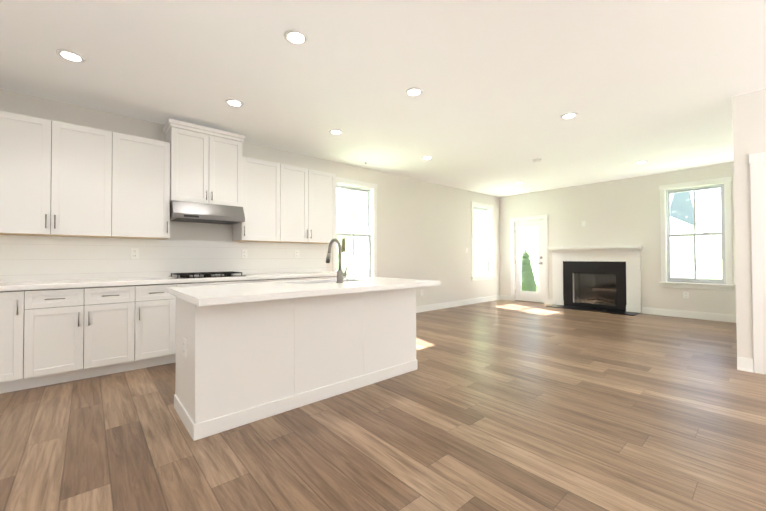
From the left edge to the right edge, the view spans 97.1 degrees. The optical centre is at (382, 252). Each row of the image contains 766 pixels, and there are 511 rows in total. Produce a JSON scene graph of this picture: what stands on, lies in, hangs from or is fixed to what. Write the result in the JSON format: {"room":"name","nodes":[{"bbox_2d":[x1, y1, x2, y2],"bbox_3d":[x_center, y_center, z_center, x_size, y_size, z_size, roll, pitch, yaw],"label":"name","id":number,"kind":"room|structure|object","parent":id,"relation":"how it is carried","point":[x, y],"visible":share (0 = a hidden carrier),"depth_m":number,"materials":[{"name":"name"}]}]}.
{"room":"kitchen","nodes":[
{"label":"kitchen","id":0,"kind":"room"},
{"bbox_2d":[0,89,499,305],"bbox_3d":[-1.429,-0.166,5.221,12.289,2.750,0.150,0,-1,-41],"label":"wall","id":1,"kind":"structure","parent":0,"point":[423,230],"depth_m":6.71,"materials":[{"name":"white paint"}]},
{"bbox_2d":[0,111,119,237],"bbox_3d":[-3.243,-0.714,3.316,1.024,1.077,0.347,0,-1,-41],"label":"upper cabinet","id":2,"kind":"object","parent":1,"relation":"attached to","point":[61,179],"depth_m":3.22,"materials":[{"name":"white paint"}]},
{"bbox_2d":[130,248,138,258],"bbox_3d":[-2.839,0.005,3.867,0.075,0.120,0.008,0,-1,-41],"label":"outlet","id":3,"kind":"object","parent":1,"relation":"attached to","point":[134,253],"visible":1,"depth_m":3.87,"materials":[{"name":"white plastic"}]},
{"bbox_2d":[120,133,171,238],"bbox_3d":[-2.732,-0.710,3.761,0.574,1.077,0.347,0,-1,-41],"label":"upper cabinet","id":4,"kind":"object","parent":1,"relation":"attached to","point":[143,161],"depth_m":3.67,"materials":[{"name":"white paint"}]},
{"bbox_2d":[164,119,247,226],"bbox_3d":[-2.171,-0.920,4.154,0.780,1.065,0.498,0,-1,-41],"label":"upper cabinet","id":5,"kind":"object","parent":1,"relation":"attached to","point":[208,169],"depth_m":4.02,"materials":[{"name":"white paint"}]},
{"bbox_2d":[242,250,246,257],"bbox_3d":[-1.913,0.013,4.674,0.075,0.120,0.008,0,-1,-41],"label":"outlet","id":6,"kind":"object","parent":1,"relation":"attached to","point":[244,253],"visible":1,"depth_m":4.67,"materials":[{"name":"white plastic"}]},
{"bbox_2d":[233,158,287,242],"bbox_3d":[-1.706,-0.701,4.656,0.581,1.077,0.347,0,-1,-41],"label":"upper cabinet","id":7,"kind":"object","parent":1,"relation":"attached to","point":[265,223],"depth_m":4.54,"materials":[{"name":"white paint"}]},
{"bbox_2d":[295,250,298,257],"bbox_3d":[-1.318,0.019,5.193,0.075,0.120,0.008,0,-1,-41],"label":"outlet","id":8,"kind":"object","parent":1,"relation":"attached to","point":[296,253],"visible":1,"depth_m":5.19,"materials":[{"name":"white plastic"}]},
{"bbox_2d":[284,165,335,242],"bbox_3d":[-1.213,-0.697,5.086,0.970,1.077,0.347,0,-1,-41],"label":"upper cabinet","id":9,"kind":"object","parent":1,"relation":"attached to","point":[309,194],"depth_m":4.97,"materials":[{"name":"white paint"}]},
{"bbox_2d":[332,177,376,277],"bbox_3d":[-0.506,-0.309,5.976,1.005,1.938,0.180,0,-1,-41],"label":"window","id":10,"kind":"structure","parent":1,"relation":"in","point":[360,189],"depth_m":6.16,"materials":[{"name":"grey plastic"}]},
{"bbox_2d":[416,295,499,312],"bbox_3d":[-1.373,1.143,5.134,11.975,0.130,0.022,0,-1,-41],"label":"baseboard","id":11,"kind":"structure","parent":1,"relation":"attached to","point":[430,307],"depth_m":7.77,"materials":[{"name":"white paint"}]},
{"bbox_2d":[471,201,494,280],"bbox_3d":[2.492,-0.283,8.590,1.005,1.938,0.180,0,-1,-41],"label":"window","id":12,"kind":"structure","parent":1,"relation":"in","point":[487,263],"depth_m":8.74,"materials":[{"name":"grey plastic"}]},
{"bbox_2d":[0,300,765,510],"bbox_3d":[1.385,1.205,1.980,12.289,0.100,8.700,0,-1,-41],"label":"floor","id":13,"kind":"structure","parent":0,"point":[501,405],"depth_m":2.16,"materials":[{"name":"brown wood"}]},
{"bbox_2d":[0,291,35,393],"bbox_3d":[-3.427,0.750,2.951,0.586,0.870,0.618,0,-1,-41],"label":"base cabinet","id":14,"kind":"object","parent":13,"relation":"on","point":[17,308],"depth_m":2.85,"materials":[{"name":"white paint"}]},
{"bbox_2d":[36,283,143,386],"bbox_3d":[-2.964,0.754,3.355,0.885,0.870,0.618,0,-1,-41],"label":"base cabinet","id":15,"kind":"object","parent":13,"relation":"on","point":[74,308],"depth_m":3.15,"materials":[{"name":"white paint"}]},
{"bbox_2d":[0,271,347,290],"bbox_3d":[-2.634,0.302,3.636,5.074,0.041,0.638,0,-1,-41],"label":"countertop","id":16,"kind":"structure","parent":15,"relation":"on","point":[37,284],"depth_m":3.56,"materials":[{"name":"white stone"}]},
{"bbox_2d":[144,283,183,367],"bbox_3d":[-2.543,0.758,3.722,0.475,0.870,0.618,0,-1,-41],"label":"base cabinet","id":17,"kind":"object","parent":13,"relation":"on","point":[159,305],"depth_m":3.52,"materials":[{"name":"white paint"}]},
{"bbox_2d":[184,279,255,286],"bbox_3d":[-2.120,0.762,4.090,0.888,0.870,0.618,0,-1,-41],"label":"base cabinet","id":18,"kind":"object","parent":13,"relation":"on","point":[230,281],"depth_m":3.96,"materials":[{"name":"white paint"}]},
{"bbox_2d":[256,279,295,282],"bbox_3d":[-1.635,0.766,4.513,0.641,0.870,0.618,0,-1,-41],"label":"base cabinet","id":19,"kind":"object","parent":13,"relation":"on","point":[257,280],"depth_m":4.32,"materials":[{"name":"white paint"}]},
{"bbox_2d":[171,286,418,440],"bbox_3d":[-0.626,0.740,3.008,2.024,0.870,0.651,0,-1,-41],"label":"kitchen island","id":20,"kind":"object","parent":13,"relation":"on","point":[246,353],"depth_m":2.50,"materials":[{"name":"white paint"}]},
{"bbox_2d":[167,278,438,305],"bbox_3d":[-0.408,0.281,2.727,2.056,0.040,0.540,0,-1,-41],"label":"island countertop","id":21,"kind":"structure","parent":20,"relation":"on","point":[305,289],"depth_m":2.38,"materials":[{"name":"white stone"}]},
{"bbox_2d":[296,275,345,280],"bbox_3d":[-1.112,0.770,4.970,0.990,0.870,0.618,0,-1,-41],"label":"base cabinet","id":22,"kind":"object","parent":13,"relation":"on","point":[318,277],"depth_m":4.79,"materials":[{"name":"white paint"}]},
{"bbox_2d":[546,246,641,315],"bbox_3d":[4.431,0.541,7.264,0.458,1.353,1.768,0,-1,-41],"label":"fireplace mantel","id":23,"kind":"object","parent":13,"relation":"on","point":[622,264],"visible":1,"depth_m":7.25,"materials":[{"name":"white wood"}]},
{"bbox_2d":[0,0,765,196],"bbox_3d":[1.375,-1.655,2.020,12.289,0.120,8.700,0,-1,-41],"label":"ceiling","id":24,"kind":"structure","parent":0,"point":[506,85],"depth_m":3.01,"materials":[{"name":"white paint"}]},
{"bbox_2d":[56,49,85,61],"bbox_3d":[-2.486,-1.567,2.698,0.176,0.009,0.176,0,-1,-41],"label":"recessed light","id":25,"kind":"object","parent":24,"relation":"in","point":[70,55],"visible":1,"depth_m":2.68,"materials":[{"name":"white paint"}]},
{"bbox_2d":[225,99,243,105],"bbox_3d":[-1.544,-1.559,3.519,0.176,0.009,0.176,0,-1,-41],"label":"recessed light","id":26,"kind":"object","parent":24,"relation":"in","point":[234,102],"visible":1,"depth_m":3.50,"materials":[{"name":"white paint"}]},
{"bbox_2d":[284,29,307,44],"bbox_3d":[-0.637,-1.577,2.479,0.176,0.009,0.176,0,-1,-41],"label":"recessed light","id":27,"kind":"object","parent":24,"relation":"in","point":[296,36],"visible":1,"depth_m":2.47,"materials":[{"name":"white paint"}]},
{"bbox_2d":[329,129,342,133],"bbox_3d":[-0.602,-1.551,4.341,0.176,0.009,0.176,0,-1,-41],"label":"recessed light","id":28,"kind":"object","parent":24,"relation":"in","point":[335,131],"visible":1,"depth_m":4.32,"materials":[{"name":"white paint"}]},
{"bbox_2d":[405,87,422,95],"bbox_3d":[0.305,-1.569,3.301,0.176,0.009,0.176,0,-1,-41],"label":"recessed light","id":29,"kind":"object","parent":24,"relation":"in","point":[414,91],"visible":1,"depth_m":3.28,"materials":[{"name":"white paint"}]},
{"bbox_2d":[422,156,432,159],"bbox_3d":[0.717,-1.540,5.491,0.176,0.009,0.176,0,-1,-41],"label":"recessed light","id":30,"kind":"object","parent":24,"relation":"in","point":[427,157],"visible":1,"depth_m":5.46,"materials":[{"name":"white paint"}]},
{"bbox_2d":[561,112,577,118],"bbox_3d":[2.130,-1.567,3.870,0.176,0.009,0.176,0,-1,-41],"label":"recessed light","id":31,"kind":"object","parent":24,"relation":"in","point":[569,115],"visible":1,"depth_m":3.85,"materials":[{"name":"white paint"}]},
{"bbox_2d":[499,162,735,314],"bbox_3d":[4.742,-0.157,7.379,0.150,2.750,4.710,0,-1,-41],"label":"wall","id":32,"kind":"structure","parent":0,"point":[623,212],"depth_m":7.00,"materials":[{"name":"white paint"}]},
{"bbox_2d":[510,215,547,303],"bbox_3d":[3.708,0.160,8.545,0.172,2.155,0.975,0,-1,-41],"label":"door frame","id":33,"kind":"structure","parent":32,"relation":"attached to","point":[544,218],"depth_m":8.53,"materials":[{"name":"white paint"}]},
{"bbox_2d":[515,220,543,302],"bbox_3d":[3.679,0.203,8.526,0.101,2.022,0.747,0,-1,-41],"label":"back door","id":34,"kind":"structure","parent":32,"relation":"in","point":[530,295],"depth_m":8.51,"materials":[{"name":"white paint"}]},
{"bbox_2d":[574,273,615,304],"bbox_3d":[4.859,0.796,7.617,0.350,0.810,0.940,0,-1,-41],"label":"firebox","id":35,"kind":"object","parent":32,"relation":"attached to","point":[580,295],"depth_m":7.83,"materials":[{"name":"black"}]},
{"bbox_2d":[581,296,615,305],"bbox_3d":[4.825,1.076,7.583,0.191,0.209,0.660,0,-1,-41],"label":"logs","id":36,"kind":"object","parent":35,"relation":"in","point":[607,302],"depth_m":7.53,"materials":[{"name":"brown wood"}]},
{"bbox_2d":[500,295,735,322],"bbox_3d":[4.633,1.153,7.361,0.022,0.130,4.560,0,-1,-41],"label":"baseboard","id":37,"kind":"structure","parent":32,"relation":"attached to","point":[695,315],"depth_m":6.26,"materials":[{"name":"white paint"}]},
{"bbox_2d":[683,292,688,298],"bbox_3d":[5.604,0.779,6.260,0.008,0.120,0.075,0,-1,-41],"label":"electrical outlet","id":38,"kind":"object","parent":32,"relation":"attached to","point":[685,294],"visible":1,"depth_m":6.25,"materials":[{"name":"white plastic"}]},
{"bbox_2d":[659,177,734,290],"bbox_3d":[5.713,-0.328,6.207,0.180,1.958,1.006,0,-1,-41],"label":"window","id":39,"kind":"structure","parent":32,"relation":"in","point":[695,234],"depth_m":6.19,"materials":[{"name":"grey plastic"}]},
{"bbox_2d":[732,88,765,358],"bbox_3d":[4.903,-0.233,1.947,0.130,2.750,3.990,0,-1,-41],"label":"wall","id":40,"kind":"structure","parent":0,"point":[749,122],"depth_m":3.36,"materials":[{"name":"white paint"}]},
{"bbox_2d":[737,357,753,372],"bbox_3d":[3.576,1.101,3.340,0.022,0.130,0.112,0,-1,-41],"label":"baseboard","id":41,"kind":"structure","parent":40,"relation":"attached to","point":[745,364],"depth_m":3.34,"materials":[{"name":"white paint"}]},
{"bbox_2d":[749,152,765,374],"bbox_3d":[3.971,0.092,2.996,0.152,2.135,0.969,0,-1,-41],"label":"door frame","id":42,"kind":"structure","parent":40,"relation":"attached to","point":[757,162],"depth_m":3.27,"materials":[{"name":"white paint"}]},
{"label":"outside","id":43,"kind":"structure","parent":0,"visible":0},
{"bbox_2d":[536,259,721,291],"bbox_3d":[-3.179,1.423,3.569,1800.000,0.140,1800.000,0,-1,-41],"label":"ground","id":44,"kind":"structure","parent":43,"point":[708,271],"depth_m":33.80,"materials":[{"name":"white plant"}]},
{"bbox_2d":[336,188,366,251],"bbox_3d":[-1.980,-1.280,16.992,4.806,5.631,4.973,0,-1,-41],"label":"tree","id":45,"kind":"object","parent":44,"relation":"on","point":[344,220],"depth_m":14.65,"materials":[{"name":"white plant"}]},
{"bbox_2d":[337,251,367,277],"bbox_3d":[-4.632,0.763,12.310,13.126,2.039,2.359,0,-1,-41],"label":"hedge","id":46,"kind":"object","parent":44,"relation":"on","point":[347,255],"depth_m":14.36,"materials":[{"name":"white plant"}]},
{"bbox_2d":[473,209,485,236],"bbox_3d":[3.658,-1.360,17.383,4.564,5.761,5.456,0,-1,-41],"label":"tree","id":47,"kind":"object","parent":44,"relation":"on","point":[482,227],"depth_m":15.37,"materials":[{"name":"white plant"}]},
{"bbox_2d":[521,249,536,291],"bbox_3d":[4.235,0.613,10.054,0.662,1.473,0.591,0,-1,-41],"label":"bush","id":48,"kind":"object","parent":44,"relation":"on","point":[525,260],"depth_m":9.86,"materials":[{"name":"green plant"}]},
{"bbox_2d":[474,191,696,281],"bbox_3d":[10.656,-1.344,20.260,8.080,5.760,11.160,0,-1,-41],"label":"house","id":49,"kind":"structure","parent":44,"relation":"on","point":[532,234],"depth_m":16.79,"materials":[{"name":"white"}]}
]}

